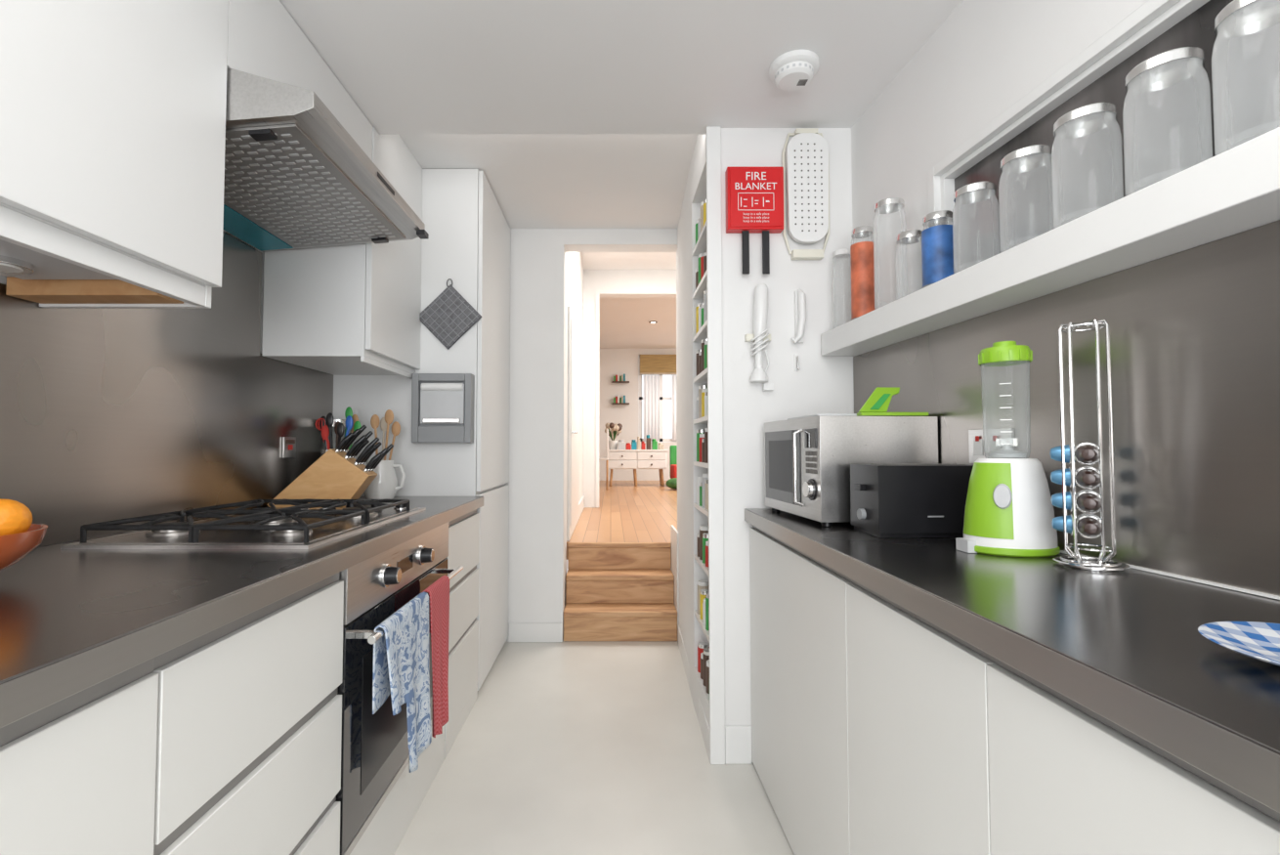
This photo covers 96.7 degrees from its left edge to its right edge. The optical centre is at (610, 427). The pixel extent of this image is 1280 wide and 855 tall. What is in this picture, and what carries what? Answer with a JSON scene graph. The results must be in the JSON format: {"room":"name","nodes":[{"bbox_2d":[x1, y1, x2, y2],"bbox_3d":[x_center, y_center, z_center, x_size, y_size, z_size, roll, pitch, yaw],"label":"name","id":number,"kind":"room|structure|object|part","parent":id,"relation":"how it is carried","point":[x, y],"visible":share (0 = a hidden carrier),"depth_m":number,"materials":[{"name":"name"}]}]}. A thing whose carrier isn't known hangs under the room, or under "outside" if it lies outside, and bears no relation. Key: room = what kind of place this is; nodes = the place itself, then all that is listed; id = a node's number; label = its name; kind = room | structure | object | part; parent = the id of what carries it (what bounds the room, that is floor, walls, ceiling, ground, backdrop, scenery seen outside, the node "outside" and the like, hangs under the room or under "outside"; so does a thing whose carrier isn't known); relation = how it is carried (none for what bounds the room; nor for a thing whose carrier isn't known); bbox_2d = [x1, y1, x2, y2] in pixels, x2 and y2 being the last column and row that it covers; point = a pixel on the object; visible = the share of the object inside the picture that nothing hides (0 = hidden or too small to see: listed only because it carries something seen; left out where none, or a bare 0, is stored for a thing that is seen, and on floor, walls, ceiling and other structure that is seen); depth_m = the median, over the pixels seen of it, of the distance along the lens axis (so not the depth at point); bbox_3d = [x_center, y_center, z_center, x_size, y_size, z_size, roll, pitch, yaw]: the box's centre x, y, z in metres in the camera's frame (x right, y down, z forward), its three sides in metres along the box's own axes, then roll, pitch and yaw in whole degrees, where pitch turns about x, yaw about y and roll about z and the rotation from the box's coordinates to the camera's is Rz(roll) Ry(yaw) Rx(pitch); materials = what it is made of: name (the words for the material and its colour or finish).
{"room":"kitchen","nodes":[
{"label":"kitchen","id":0,"kind":"room"},
{"bbox_2d":[0,229,264,547],"bbox_3d":[-1.346,-0.099,0.879,0.148,2.500,5.150,0,-2,0],"label":"wall","id":1,"kind":"structure","parent":0,"point":[3,279],"depth_m":2.07,"materials":[{"name":"paint"}]},
{"bbox_2d":[0,0,228,308],"bbox_3d":[-1.066,-0.742,0.057,0.392,0.866,2.462,0,-2,0],"label":"upper cabinet","id":2,"kind":"object","parent":1,"relation":"attached to","point":[112,112],"visible":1,"depth_m":1.03,"materials":[{"name":"paint"}]},
{"bbox_2d":[0,230,333,547],"bbox_3d":[-1.268,-0.219,0.701,0.005,0.925,3.785,0,-2,0],"label":"backsplash","id":3,"kind":"structure","parent":1,"relation":"attached to","point":[106,414],"depth_m":1.55,"materials":[{"name":"metal"}]},
{"bbox_2d":[282,436,296,457],"bbox_3d":[-1.259,0.078,2.229,0.012,0.080,0.080,0,-2,0],"label":"power socket","id":4,"kind":"object","parent":3,"relation":"attached to","point":[288,443],"visible":1,"depth_m":2.22,"materials":[{"name":"metal"}]},
{"bbox_2d":[226,0,372,161],"bbox_3d":[-1.067,-0.965,1.690,0.390,0.306,0.776,0,-2,0],"label":"upper cabinet","id":5,"kind":"object","parent":1,"relation":"attached to","point":[264,40],"visible":0.28,"depth_m":1.52,"materials":[{"name":"paint"}]},
{"bbox_2d":[222,68,428,251],"bbox_3d":[-0.961,-0.728,1.681,0.602,0.159,0.774,0,-2,0],"label":"hood","id":6,"kind":"object","parent":1,"relation":"attached to","point":[295,178],"visible":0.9,"depth_m":1.58,"materials":[{"name":"metal"}]},
{"bbox_2d":[261,127,422,379],"bbox_3d":[-1.066,-0.662,2.341,0.392,0.866,0.535,0,-2,0],"label":"upper cabinet","id":7,"kind":"object","parent":1,"relation":"attached to","point":[349,309],"visible":0.7,"depth_m":2.07,"materials":[{"name":"paint"}]},
{"bbox_2d":[380,134,422,190],"bbox_3d":[-1.070,-1.150,2.389,0.396,0.112,0.474,0,-2,0],"label":"trim","id":8,"kind":"structure","parent":7,"relation":"on","point":[395,143],"depth_m":2.41,"materials":[{"name":"paint"}]},
{"bbox_2d":[399,134,697,228],"bbox_3d":[0.025,-1.237,2.823,2.950,0.090,1.343,0,-2,0],"label":"ceiling","id":9,"kind":"structure","parent":0,"point":[535,181],"depth_m":2.65,"materials":[{"name":"paint"}]},
{"bbox_2d":[564,252,583,606],"bbox_3d":[-0.351,-0.193,4.635,0.137,2.950,2.350,0,-2,0],"label":"wall","id":10,"kind":"structure","parent":0,"point":[574,263],"depth_m":4.64,"materials":[{"name":"paint"}]},
{"bbox_2d":[567,305,579,541],"bbox_3d":[-0.255,-0.013,4.238,0.055,1.538,1.030,0,-2,0],"label":"door","id":11,"kind":"structure","parent":10,"relation":"in","point":[573,336],"depth_m":3.96,"materials":[{"name":"white paint"}]},
{"bbox_2d":[578,495,584,518],"bbox_3d":[-0.276,0.733,5.253,0.012,0.118,1.030,0,-2,0],"label":"baseboard","id":12,"kind":"structure","parent":10,"relation":"attached to","point":[581,502],"depth_m":5.15,"materials":[{"name":"white wood"}]},
{"bbox_2d":[505,228,678,641],"bbox_3d":[-0.010,0.033,3.386,2.820,2.410,0.130,0,-2,0],"label":"wall","id":13,"kind":"structure","parent":0,"point":[537,256],"depth_m":3.32,"materials":[{"name":"paint"}]},
{"bbox_2d":[508,622,562,641],"bbox_3d":[-0.431,1.180,3.275,0.313,0.110,0.012,0,-2,0],"label":"baseboard","id":14,"kind":"structure","parent":13,"relation":"attached to","point":[517,631],"depth_m":3.27,"materials":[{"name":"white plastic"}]},
{"bbox_2d":[393,640,794,854],"bbox_3d":[0.025,1.204,0.949,2.950,0.100,5.380,0,-2,0],"label":"floor","id":15,"kind":"structure","parent":0,"point":[565,747],"depth_m":1.96,"materials":[{"name":"concrete"}]},
{"bbox_2d":[0,657,158,854],"bbox_3d":[-0.926,0.685,-0.245,0.668,0.853,1.958,0,-2,0],"label":"base cabinet","id":16,"kind":"object","parent":15,"relation":"on","point":[77,772],"visible":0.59,"depth_m":0.64,"materials":[{"name":"laminate"}]},
{"bbox_2d":[0,496,483,727],"bbox_3d":[-0.920,0.266,0.684,0.695,0.044,3.785,0,-2,0],"label":"countertop","id":17,"kind":"structure","parent":16,"relation":"on","point":[72,620],"depth_m":0.86,"materials":[{"name":"metal"}]},
{"bbox_2d":[0,498,48,570],"bbox_3d":[-1.045,0.170,0.880,0.250,0.159,0.250,0,-2,0],"label":"fruit bowl","id":18,"kind":"object","parent":17,"relation":"on","point":[19,536],"visible":1,"depth_m":0.90,"materials":[{"name":"ceramic"}]},
{"bbox_2d":[60,498,425,549],"bbox_3d":[-0.922,0.249,1.622,0.535,0.055,0.780,0,-2,0],"label":"gas hob","id":19,"kind":"object","parent":17,"relation":"in","point":[305,525],"visible":1,"depth_m":1.36,"materials":[{"name":"metal"}]},
{"bbox_2d":[267,425,393,507],"bbox_3d":[-1.041,0.141,2.138,0.417,0.306,0.110,0,-2,-6],"label":"knife block","id":20,"kind":"object","parent":17,"relation":"on","point":[336,474],"visible":0.99,"depth_m":2.09,"materials":[{"name":"brown wood"}]},
{"bbox_2d":[315,406,361,456],"bbox_3d":[-1.133,0.106,2.358,0.181,0.390,0.120,0,-2,0],"label":"kitchen utensils","id":21,"kind":"object","parent":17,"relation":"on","point":[325,424],"visible":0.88,"depth_m":2.34,"materials":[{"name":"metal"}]},
{"bbox_2d":[324,419,352,449],"bbox_3d":[-1.200,0.135,2.507,0.120,0.343,0.120,0,-2,0],"label":"canister","id":22,"kind":"object","parent":17,"relation":"on","point":[343,421],"visible":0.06,"depth_m":2.47,"materials":[{"name":"grey metal"}]},
{"bbox_2d":[363,409,405,499],"bbox_3d":[-0.979,0.113,2.443,0.156,0.382,0.140,2,-3,-38],"label":"ceramic jug","id":23,"kind":"object","parent":17,"relation":"on","point":[384,485],"visible":0.91,"depth_m":2.42,"materials":[{"name":"white ceramic"}]},
{"bbox_2d":[151,572,343,854],"bbox_3d":[-0.926,0.729,0.994,0.668,0.853,0.516,0,-2,0],"label":"drawer unit","id":24,"kind":"object","parent":15,"relation":"on","point":[249,733],"visible":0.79,"depth_m":0.95,"materials":[{"name":"laminate"}]},
{"bbox_2d":[349,725,444,854],"bbox_3d":[-0.898,1.080,1.643,0.604,0.196,0.798,0,-2,0],"label":"plinth","id":25,"kind":"object","parent":15,"relation":"on","point":[386,831],"visible":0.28,"depth_m":1.62,"materials":[{"name":"laminate"}]},
{"bbox_2d":[335,521,463,854],"bbox_3d":[-0.865,0.652,1.658,0.670,0.653,0.798,0,-2,0],"label":"oven","id":26,"kind":"object","parent":15,"relation":"on","point":[374,747],"visible":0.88,"depth_m":1.40,"materials":[{"name":"metal"}]},
{"bbox_2d":[372,592,431,772],"bbox_3d":[-0.532,0.685,1.482,0.054,0.433,0.321,0,-2,0],"label":"tea towel","id":27,"kind":"object","parent":26,"relation":"hanging from","point":[402,656],"visible":1,"depth_m":1.46,"materials":[{"name":"blue fabric"}]},
{"bbox_2d":[422,575,449,737],"bbox_3d":[-0.534,0.705,1.749,0.050,0.454,0.195,0,-2,0],"label":"tea towel","id":28,"kind":"object","parent":26,"relation":"hanging from","point":[439,591],"visible":0.88,"depth_m":1.73,"materials":[{"name":"red fabric"}]},
{"bbox_2d":[332,169,510,690],"bbox_3d":[-0.929,0.019,2.954,0.678,2.408,0.730,0,-2,0],"label":"tall cabinet","id":29,"kind":"object","parent":15,"relation":"on","point":[468,242],"visible":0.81,"depth_m":2.62,"materials":[{"name":"paint"}]},
{"bbox_2d":[411,373,474,442],"bbox_3d":[-0.752,-0.086,2.556,0.265,0.310,0.072,0,-2,0],"label":"dispenser","id":30,"kind":"object","parent":29,"relation":"attached to","point":[443,405],"visible":1,"depth_m":2.53,"materials":[{"name":"grey plastic"}]},
{"bbox_2d":[419,278,481,349],"bbox_3d":[-0.737,-0.517,2.596,0.301,0.328,0.019,0,-2,0],"label":"pot holder","id":31,"kind":"object","parent":29,"relation":"hanging from","point":[449,316],"visible":0.99,"depth_m":2.59,"materials":[{"name":"grey fabric"}]},
{"bbox_2d":[444,509,479,759],"bbox_3d":[-0.926,0.774,2.308,0.668,0.853,0.502,0,-2,0],"label":"drawer unit","id":32,"kind":"object","parent":15,"relation":"on","point":[463,531],"visible":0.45,"depth_m":2.27,"materials":[{"name":"paint"}]},
{"bbox_2d":[563,542,677,640],"bbox_3d":[0.057,0.987,3.466,0.657,0.510,0.366,0,-2,0],"label":"wooden stairs","id":33,"kind":"structure","parent":15,"relation":"on","point":[616,591],"depth_m":3.47,"materials":[{"name":"brown wood"}]},
{"bbox_2d":[749,524,1279,854],"bbox_3d":[0.806,0.708,0.406,0.612,0.853,3.260,0,-2,0],"label":"base cabinet","id":34,"kind":"object","parent":15,"relation":"on","point":[877,729],"visible":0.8,"depth_m":0.89,"materials":[{"name":"paint"}]},
{"bbox_2d":[744,508,1279,812],"bbox_3d":[0.798,0.257,0.422,0.632,0.044,3.262,0,-2,0],"label":"countertop","id":35,"kind":"structure","parent":34,"relation":"on","point":[1128,647],"depth_m":0.70,"materials":[{"name":"metal"}]},
{"bbox_2d":[764,415,938,526],"bbox_3d":[0.711,0.129,1.794,0.369,0.306,0.455,0,-2,-4],"label":"microwave","id":36,"kind":"object","parent":35,"relation":"on","point":[807,460],"visible":0.79,"depth_m":1.58,"materials":[{"name":"metal"}]},
{"bbox_2d":[787,413,856,420],"bbox_3d":[0.685,-0.031,1.762,0.190,0.008,0.280,0,-2,0],"label":"serving tray","id":37,"kind":"object","parent":36,"relation":"on","point":[817,414],"visible":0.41,"depth_m":1.62,"materials":[{"name":"white plastic"}]},
{"bbox_2d":[856,387,928,416],"bbox_3d":[0.794,-0.070,1.696,0.188,0.082,0.215,0,-2,0],"label":"chopping board","id":38,"kind":"object","parent":36,"relation":"on","point":[877,404],"visible":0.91,"depth_m":1.61,"materials":[{"name":"plastic"}]},
{"bbox_2d":[850,463,973,538],"bbox_3d":[0.773,0.181,1.449,0.294,0.176,0.151,0,-2,-2],"label":"toaster","id":39,"kind":"object","parent":35,"relation":"on","point":[888,500],"visible":0.94,"depth_m":1.38,"materials":[{"name":"grey plastic"}]},
{"bbox_2d":[955,341,1060,556],"bbox_3d":[0.837,0.039,1.209,0.190,0.445,0.146,0,-2,0],"label":"blender","id":40,"kind":"object","parent":35,"relation":"on","point":[1008,511],"visible":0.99,"depth_m":1.16,"materials":[{"name":"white plastic"}]},
{"bbox_2d":[1049,319,1130,570],"bbox_3d":[0.882,0.031,1.055,0.109,0.450,0.109,0,-2,0],"label":"stand","id":41,"kind":"object","parent":35,"relation":"on","point":[1088,525],"visible":1,"depth_m":1.03,"materials":[{"name":"silver metal"}]},
{"bbox_2d":[1197,621,1279,666],"bbox_3d":[0.722,0.229,0.554,0.208,0.018,0.208,0,-2,0],"label":"plate","id":42,"kind":"object","parent":35,"relation":"on","point":[1258,640],"visible":1,"depth_m":0.62,"materials":[{"name":"blue ceramic"}]},
{"bbox_2d":[598,348,639,480],"bbox_3d":[-0.640,-0.186,10.588,2.320,2.550,0.150,0,-2,0],"label":"wall","id":43,"kind":"structure","parent":0,"point":[613,362],"depth_m":10.53,"materials":[{"name":"paint"}]},
{"bbox_2d":[612,395,629,404],"bbox_3d":[0.185,-0.505,10.454,0.310,0.160,0.139,0,-2,0],"label":"shelf","id":44,"kind":"object","parent":43,"relation":"attached to","point":[617,401],"visible":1,"depth_m":10.42,"materials":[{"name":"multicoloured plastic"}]},
{"bbox_2d":[612,374,629,383],"bbox_3d":[0.185,-0.905,10.467,0.310,0.160,0.139,0,-2,0],"label":"shelf","id":45,"kind":"object","parent":43,"relation":"attached to","point":[617,379],"visible":1,"depth_m":10.44,"materials":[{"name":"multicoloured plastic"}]},
{"bbox_2d":[639,354,677,441],"bbox_3d":[1.208,-0.542,10.555,1.365,1.610,0.060,0,-2,0],"label":"window","id":46,"kind":"structure","parent":43,"relation":"in","point":[661,398],"depth_m":10.52,"materials":[{"name":"white plastic"}]},
{"bbox_2d":[640,354,676,375],"bbox_3d":[1.210,-1.159,10.494,1.340,0.370,0.055,0,-2,0],"label":"blind","id":47,"kind":"object","parent":46,"relation":"attached to","point":[650,364],"visible":0.43,"depth_m":10.49,"materials":[{"name":"brown wood"}]},
{"bbox_2d":[642,375,677,440],"bbox_3d":[1.010,-0.365,10.458,0.820,1.200,0.033,0,-2,0],"label":"curtain","id":48,"kind":"object","parent":46,"relation":"hanging from","point":[651,383],"visible":0.58,"depth_m":10.46,"materials":[{"name":"white fabric"}]},
{"bbox_2d":[563,228,677,252],"bbox_3d":[0.062,-1.125,3.426,0.675,0.092,0.130,0,-2,0],"label":"lintel","id":49,"kind":"object","parent":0,"point":[575,239],"depth_m":3.36,"materials":[{"name":"white paint"}]},
{"bbox_2d":[279,0,962,134],"bbox_3d":[0.025,-1.272,0.248,2.950,0.200,3.807,0,-2,0],"label":"ceiling","id":50,"kind":"structure","parent":0,"point":[409,66],"depth_m":1.73,"materials":[{"name":"paint"}]},
{"bbox_2d":[768,48,819,90],"bbox_3d":[0.567,-1.092,1.759,0.148,0.052,0.148,0,-2,0],"label":"smoke detector","id":51,"kind":"object","parent":50,"relation":"attached to","point":[791,70],"visible":1,"depth_m":1.72,"materials":[{"name":"white plastic"}]},
{"bbox_2d":[566,480,677,559],"bbox_3d":[0.800,0.917,7.213,5.200,0.110,7.118,0,-2,0],"label":"floor","id":52,"kind":"structure","parent":0,"point":[626,512],"depth_m":5.03,"materials":[{"name":"brown wood"}]},
{"bbox_2d":[598,428,608,490],"bbox_3d":[-0.225,0.464,8.289,0.390,0.868,0.400,0,-2,0],"label":"dining chair","id":53,"kind":"object","parent":52,"relation":"on","point":[607,457],"visible":0.54,"depth_m":8.10,"materials":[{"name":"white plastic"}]},
{"bbox_2d":[605,449,667,486],"bbox_3d":[0.410,0.639,9.069,0.960,0.574,0.449,0,-2,0],"label":"sideboard","id":54,"kind":"object","parent":52,"relation":"on","point":[634,459],"visible":0.98,"depth_m":8.87,"materials":[{"name":"wood"}]},
{"bbox_2d":[604,423,622,449],"bbox_3d":[0.047,0.141,9.141,0.283,0.425,0.428,0,-2,0],"label":"flower vase","id":55,"kind":"object","parent":54,"relation":"on","point":[615,430],"visible":0.92,"depth_m":9.06,"materials":[{"name":"white ceramic"}]},
{"bbox_2d":[618,434,663,449],"bbox_3d":[0.480,0.236,9.107,0.720,0.234,0.219,0,-2,0],"label":"clutter","id":56,"kind":"object","parent":54,"relation":"on","point":[634,446],"visible":0.89,"depth_m":9.00,"materials":[{"name":"multicoloured"}]},
{"bbox_2d":[665,477,677,489],"bbox_3d":[0.950,0.806,8.177,0.320,0.160,0.320,0,-2,0],"label":"floor cushion","id":57,"kind":"object","parent":52,"relation":"on","point":[671,483],"visible":0.49,"depth_m":8.07,"materials":[{"name":"green fabric"}]},
{"bbox_2d":[669,445,677,478],"bbox_3d":[1.185,0.599,8.884,0.470,0.638,0.600,0,-2,0],"label":"armchair","id":58,"kind":"object","parent":52,"relation":"on","point":[672,448],"visible":0.06,"depth_m":9.04,"materials":[{"name":"fabric"}]},
{"bbox_2d":[580,252,676,348],"bbox_3d":[0.800,-1.630,7.186,5.200,0.100,7.350,0,-2,0],"label":"ceiling","id":59,"kind":"structure","parent":0,"point":[624,323],"depth_m":7.65,"materials":[{"name":"paint"}]},
{"bbox_2d":[582,269,676,507],"bbox_3d":[-0.415,-0.350,5.891,2.770,2.550,0.150,0,-2,0],"label":"wall","id":60,"kind":"structure","parent":0,"point":[590,277],"depth_m":5.85,"materials":[{"name":"paint"}]},
{"bbox_2d":[596,289,599,507],"bbox_3d":[-0.133,-0.304,5.804,0.035,2.228,0.019,0,-2,0],"label":"trim","id":61,"kind":"structure","parent":60,"relation":"attached to","point":[597,290],"depth_m":5.80,"materials":[{"name":"white paint"}]},
{"bbox_2d":[639,348,676,354],"bbox_3d":[1.210,-1.405,10.631,1.380,0.110,0.150,0,-2,0],"label":"wall","id":62,"kind":"structure","parent":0,"point":[641,351],"depth_m":10.56,"materials":[{"name":"white paint"}]},
{"bbox_2d":[639,441,677,480],"bbox_3d":[1.210,0.679,10.558,1.380,0.820,0.150,0,-2,0],"label":"wall","id":63,"kind":"structure","parent":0,"point":[644,474],"depth_m":10.48,"materials":[{"name":"white paint"}]},
{"bbox_2d":[677,159,709,707],"bbox_3d":[0.415,0.016,2.901,0.110,2.410,0.840,0,-2,0],"label":"shelving unit","id":64,"kind":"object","parent":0,"point":[691,519],"depth_m":2.66,"materials":[{"name":"paint"}]},
{"bbox_2d":[670,524,679,624],"bbox_3d":[0.393,0.932,3.475,0.014,0.620,0.350,0,-2,0],"label":"trim","id":65,"kind":"structure","parent":64,"relation":"attached to","point":[673,532],"depth_m":3.38,"materials":[{"name":"white paint"}]},
{"bbox_2d":[677,624,709,759],"bbox_3d":[0.372,1.163,2.653,0.008,0.100,1.257,0,-2,2],"label":"baseboard","id":66,"kind":"structure","parent":64,"relation":"attached to","point":[704,725],"depth_m":2.31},
{"bbox_2d":[692,199,709,693],"bbox_3d":[0.415,0.052,2.295,0.107,1.934,0.368,0,-2,0],"label":"bookshelf","id":67,"kind":"object","parent":64,"relation":"attached to","point":[702,504],"visible":0.46,"depth_m":2.31,"materials":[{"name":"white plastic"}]},
{"bbox_2d":[694,666,709,725],"bbox_3d":[0.415,1.109,2.258,0.110,0.180,0.370,0,-2,0],"label":"trim","id":68,"kind":"structure","parent":64,"relation":"attached to","point":[700,689],"depth_m":2.29,"materials":[{"name":"paint"}]},
{"bbox_2d":[705,128,853,762],"bbox_3d":[0.830,-0.012,2.089,0.940,2.410,0.046,0,-2,0],"label":"wall","id":69,"kind":"structure","parent":0,"point":[823,384],"depth_m":2.07,"materials":[{"name":"white paint"}]},
{"bbox_2d":[706,126,725,764],"bbox_3d":[0.379,0.042,2.057,0.053,2.299,0.014,0,-2,0],"label":"trim","id":70,"kind":"structure","parent":69,"relation":"attached to","point":[713,133],"depth_m":2.05,"materials":[{"name":"white plastic"}]},
{"bbox_2d":[725,725,751,764],"bbox_3d":[0.453,1.126,2.020,0.094,0.130,0.011,0,-2,0],"label":"baseboard","id":71,"kind":"object","parent":69,"relation":"attached to","point":[738,739],"depth_m":2.01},
{"bbox_2d":[725,167,783,274],"bbox_3d":[0.523,-0.748,2.067,0.203,0.390,0.047,0,-2,0],"label":"case","id":72,"kind":"object","parent":69,"relation":"attached to","point":[753,195],"visible":1,"depth_m":2.05,"materials":[{"name":"red plastic"}]},
{"bbox_3d":[0.523,-0.813,2.047,0.130,0.064,0.001,0,-2,0],"label":"lettering frame","id":73,"kind":"part","parent":72,"relation":"part of","materials":[{"name":"white paint"}]},
{"bbox_2d":[744,283,773,390],"bbox_3d":[0.537,-0.324,2.043,0.095,0.380,0.066,0,-2,0],"label":"blender","id":74,"kind":"object","parent":69,"relation":"attached to","point":[760,306],"visible":1,"depth_m":2.03,"materials":[{"name":"white plastic"}]},
{"bbox_2d":[794,353,800,370],"bbox_3d":[0.675,-0.238,2.062,0.015,0.061,0.022,0,-2,0],"label":"wall hook","id":75,"kind":"object","parent":69,"relation":"attached to","point":[796,367],"visible":1,"depth_m":2.06,"materials":[{"name":"white plastic"}]},
{"bbox_2d":[781,128,829,259],"bbox_3d":[0.715,-0.851,2.073,0.172,0.475,0.037,0,-2,0],"label":"ironing board","id":76,"kind":"object","parent":69,"relation":"attached to","point":[805,157],"visible":1,"depth_m":2.06,"materials":[{"name":"white plastic"}]},
{"bbox_2d":[790,288,806,343],"bbox_3d":[0.674,-0.402,2.053,0.051,0.204,0.051,0,-2,0],"label":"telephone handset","id":77,"kind":"object","parent":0,"point":[799,296],"depth_m":2.04,"materials":[{"name":"white plastic"}]},
{"bbox_2d":[851,0,1148,308],"bbox_3d":[1.087,-0.869,0.329,0.151,1.000,4.050,0,-2,-4],"label":"wall","id":78,"kind":"structure","parent":0,"point":[986,56],"depth_m":1.57,"materials":[{"name":"paint"}]},
{"bbox_2d":[1211,0,1279,155],"bbox_3d":[0.909,-0.489,0.790,0.102,0.209,0.102,0,-2,0],"label":"glass jar","id":79,"kind":"object","parent":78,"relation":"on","point":[1239,18],"visible":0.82,"depth_m":0.82,"materials":[{"name":"white"}]},
{"bbox_2d":[821,127,1279,356],"bbox_3d":[0.915,-0.343,0.769,0.127,0.080,2.588,0,-2,-4],"label":"wall shelf","id":80,"kind":"object","parent":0,"point":[1234,191],"depth_m":0.99,"materials":[{"name":"white wood"}]},
{"bbox_2d":[832,248,850,327],"bbox_3d":[0.824,-0.484,2.018,0.068,0.284,0.068,0,-2,0],"label":"glass jar","id":81,"kind":"object","parent":80,"relation":"on","point":[844,253],"visible":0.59,"depth_m":2.02,"materials":[{"name":"white"}]},
{"bbox_2d":[850,225,876,320],"bbox_3d":[0.833,-0.501,1.879,0.075,0.309,0.075,0,-2,0],"label":"glass jar","id":82,"kind":"object","parent":80,"relation":"on","point":[863,278],"visible":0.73,"depth_m":1.85,"materials":[{"name":"orange glass"}]},
{"bbox_2d":[873,197,907,309],"bbox_3d":[0.845,-0.517,1.719,0.090,0.329,0.090,0,-2,0],"label":"glass jar","id":83,"kind":"object","parent":80,"relation":"on","point":[889,205],"visible":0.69,"depth_m":1.73,"materials":[{"name":"white"}]},
{"bbox_2d":[895,229,922,298],"bbox_3d":[0.852,-0.453,1.615,0.078,0.194,0.078,0,-2,0],"label":"glass jar","id":84,"kind":"object","parent":80,"relation":"on","point":[912,236],"visible":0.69,"depth_m":1.63,"materials":[{"name":"white"}]},
{"bbox_2d":[921,210,956,288],"bbox_3d":[0.860,-0.459,1.492,0.079,0.197,0.079,0,-2,0],"label":"glass jar","id":85,"kind":"object","parent":80,"relation":"on","point":[938,254],"visible":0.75,"depth_m":1.46,"materials":[{"name":"blue glass"}]},
{"bbox_2d":[952,181,1000,273],"bbox_3d":[0.870,-0.467,1.355,0.094,0.204,0.094,0,-2,0],"label":"glass jar","id":86,"kind":"object","parent":80,"relation":"on","point":[974,192],"visible":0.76,"depth_m":1.36,"materials":[{"name":"white"}]},
{"bbox_2d":[998,144,1058,253],"bbox_3d":[0.881,-0.473,1.201,0.100,0.206,0.100,0,-2,0],"label":"glass jar","id":87,"kind":"object","parent":80,"relation":"on","point":[1029,158],"visible":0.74,"depth_m":1.21,"materials":[{"name":"white"}]},
{"bbox_2d":[1051,102,1123,228],"bbox_3d":[0.890,-0.480,1.065,0.102,0.209,0.102,0,-2,0],"label":"glass jar","id":88,"kind":"object","parent":80,"relation":"on","point":[1086,120],"visible":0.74,"depth_m":1.07,"materials":[{"name":"white"}]},
{"bbox_2d":[1122,46,1213,196],"bbox_3d":[0.900,-0.485,0.922,0.102,0.209,0.102,0,-2,0],"label":"glass jar","id":89,"kind":"object","parent":80,"relation":"on","point":[1172,67],"visible":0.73,"depth_m":0.93,"materials":[{"name":"white"}]},
{"bbox_3d":[1.087,0.380,0.285,0.150,1.500,4.050,0,-2,-4],"label":"wall","id":90,"kind":"structure","parent":0,"visible":0},
{"bbox_2d":[853,219,1279,596],"bbox_3d":[0.996,-0.039,0.468,0.005,0.547,3.197,0,-2,-4],"label":"backsplash","id":91,"kind":"structure","parent":90,"relation":"attached to","point":[1194,332],"depth_m":1.00,"materials":[{"name":"metal"}]},
{"bbox_2d":[968,427,1015,463],"bbox_3d":[0.922,0.046,1.384,0.014,0.085,0.140,0,-2,-4],"label":"power socket","id":92,"kind":"object","parent":91,"relation":"attached to","point":[975,437],"visible":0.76,"depth_m":1.40,"materials":[{"name":"plastic"}]},
{"bbox_2d":[1060,550,1279,599],"bbox_3d":[0.990,0.233,0.458,0.008,0.004,3.197,0,-2,-4],"label":"trim","id":93,"kind":"structure","parent":91,"relation":"attached to","point":[1277,597],"depth_m":0.91,"materials":[{"name":"white plastic"}]},
{"bbox_2d":[927,0,1279,272],"bbox_3d":[1.007,-0.580,0.717,0.055,0.386,1.851,0,-2,-4],"label":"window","id":94,"kind":"structure","parent":90,"relation":"in","point":[1166,132],"depth_m":1.12,"materials":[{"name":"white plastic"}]},
{"bbox_3d":[0.935,0.010,2.716,0.930,2.410,1.210,0,-2,0],"label":"wall","id":95,"kind":"structure","parent":0,"visible":0},
{"bbox_2d":[691,134,706,203],"bbox_3d":[0.415,-1.104,2.335,0.110,0.210,0.370,0,-2,0],"label":"trim","id":96,"kind":"structure","parent":95,"relation":"attached to","point":[699,156],"depth_m":2.36,"materials":[{"name":"paint"}]}
]}

